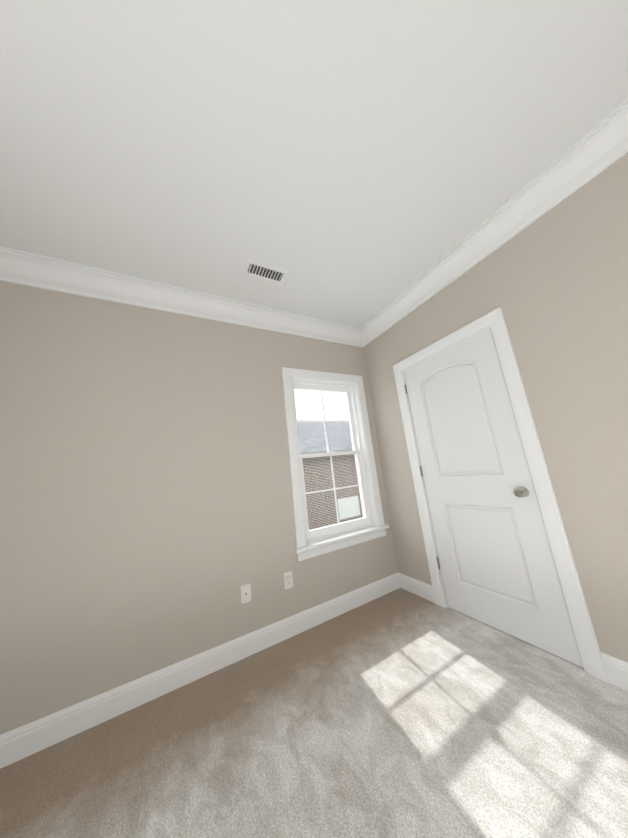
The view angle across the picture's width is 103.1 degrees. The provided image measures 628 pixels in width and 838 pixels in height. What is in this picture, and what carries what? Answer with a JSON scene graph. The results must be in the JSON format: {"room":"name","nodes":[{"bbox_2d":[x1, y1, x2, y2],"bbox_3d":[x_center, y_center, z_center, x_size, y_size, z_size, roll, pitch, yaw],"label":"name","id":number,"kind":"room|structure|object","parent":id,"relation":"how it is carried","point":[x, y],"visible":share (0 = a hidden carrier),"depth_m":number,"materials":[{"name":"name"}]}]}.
{"room":"empty bedroom","nodes":[
{"label":"empty bedroom","id":0,"kind":"room"},
{"bbox_2d":[0,281,397,734],"bbox_3d":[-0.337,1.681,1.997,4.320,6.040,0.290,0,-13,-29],"label":"wall","id":1,"kind":"structure","parent":0,"point":[147,525],"depth_m":1.69,"materials":[{"name":"beige paint"}]},
{"bbox_2d":[0,246,359,345],"bbox_3d":[-0.824,-0.954,2.165,2.940,0.137,0.155,0,-13,-29],"label":"crown molding","id":2,"kind":"structure","parent":1,"relation":"attached to","point":[18,267],"depth_m":1.93,"materials":[{"name":"white wood"}]},
{"bbox_2d":[0,572,399,768],"bbox_3d":[-0.571,1.601,1.709,3.270,0.130,0.015,0,-13,-29],"label":"baseboard","id":3,"kind":"structure","parent":1,"relation":"attached to","point":[24,741],"depth_m":1.52,"materials":[{"name":"white wood"}]},
{"bbox_2d":[241,583,250,603],"bbox_3d":[-0.498,1.285,1.832,0.071,0.116,0.017,0,-13,-29],"label":"outlet","id":4,"kind":"object","parent":1,"relation":"attached to","point":[245,593],"visible":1,"depth_m":1.83,"materials":[{"name":"white plastic"}]},
{"bbox_2d":[284,571,292,588],"bbox_3d":[-0.204,1.292,1.998,0.071,0.116,0.009,0,-13,-29],"label":"outlet","id":5,"kind":"object","parent":1,"relation":"attached to","point":[288,579],"visible":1,"depth_m":2.00,"materials":[{"name":"white plastic"}]},
{"bbox_2d":[281,367,384,547],"bbox_3d":[0.167,0.327,2.548,0.983,1.654,0.187,0,-13,-29],"label":"bedroom window","id":6,"kind":"structure","parent":1,"relation":"in","point":[339,528],"depth_m":2.56,"materials":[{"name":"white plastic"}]},
{"bbox_2d":[294,524,388,561],"bbox_3d":[0.284,1.135,2.325,1.027,0.102,0.131,0,-13,-29],"label":"window sill","id":7,"kind":"structure","parent":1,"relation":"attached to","point":[326,545],"depth_m":2.26,"materials":[{"name":"white wood"}]},
{"bbox_2d":[0,588,627,837],"bbox_3d":[0.697,1.280,0.188,4.120,0.120,3.990,0,-13,-29],"label":"floor","id":8,"kind":"structure","parent":0,"point":[400,713],"depth_m":1.11,"materials":[{"name":"beige carpet"}]},
{"bbox_2d":[0,0,627,327],"bbox_3d":[3.455,-1.722,1.300,10.250,0.120,6.590,0,-13,-29],"label":"ceiling","id":9,"kind":"structure","parent":0,"point":[356,163],"depth_m":1.13,"materials":[{"name":"white paint"}]},
{"bbox_2d":[243,259,287,284],"bbox_3d":[-0.369,-1.120,1.912,0.315,0.012,0.140,0,-13,-29],"label":"ceiling vent","id":10,"kind":"object","parent":9,"relation":"in","point":[252,268],"visible":1,"depth_m":1.91,"materials":[{"name":"white metal"}]},
{"bbox_2d":[363,153,627,661],"bbox_3d":[1.739,-0.122,1.048,0.120,2.740,4.100,0,-13,-29],"label":"wall","id":11,"kind":"structure","parent":0,"point":[553,283],"depth_m":1.43,"materials":[{"name":"beige paint"}]},
{"bbox_2d":[400,573,434,602],"bbox_3d":[0.953,1.562,2.314,0.015,0.130,0.378,0,-13,-29],"label":"baseboard","id":12,"kind":"structure","parent":11,"relation":"attached to","point":[424,590],"depth_m":2.30,"materials":[{"name":"white wood"}]},
{"bbox_2d":[356,99,627,347],"bbox_3d":[1.448,-1.374,1.306,0.155,0.137,3.950,0,-13,-29],"label":"crown molding","id":13,"kind":"structure","parent":11,"relation":"attached to","point":[599,148],"depth_m":1.56,"materials":[{"name":"white wood"}]},
{"bbox_2d":[403,327,582,666],"bbox_3d":[1.171,0.447,1.926,0.102,2.090,0.816,0,-13,-29],"label":"closet door","id":14,"kind":"structure","parent":11,"relation":"in","point":[496,564],"depth_m":1.83,"materials":[{"name":"white wood"}]},
{"bbox_2d":[393,307,607,682],"bbox_3d":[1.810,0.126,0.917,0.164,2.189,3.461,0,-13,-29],"label":"door frame","id":15,"kind":"structure","parent":11,"relation":"attached to","point":[580,616],"depth_m":1.61,"materials":[{"name":"white wood"}]},
{"bbox_2d":[601,652,627,690],"bbox_3d":[1.832,1.141,0.723,0.015,0.130,1.349,0,-13,-29],"label":"baseboard","id":16,"kind":"structure","parent":11,"relation":"attached to","point":[616,670],"depth_m":1.26,"materials":[{"name":"white wood"}]},
{"label":"outside","id":17,"kind":"structure","parent":0,"visible":0},
{"bbox_3d":[-6.097,9.455,20.211,85.000,0.200,39.710,0,-13,-29],"label":"ground","id":18,"kind":"structure","parent":17,"visible":0},
{"bbox_2d":[297,422,362,529],"bbox_3d":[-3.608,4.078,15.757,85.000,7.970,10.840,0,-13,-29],"label":"neighbouring house","id":19,"kind":"structure","parent":18,"relation":"on","point":[321,509],"depth_m":12.81,"materials":[{"name":"red brick"}]}
]}

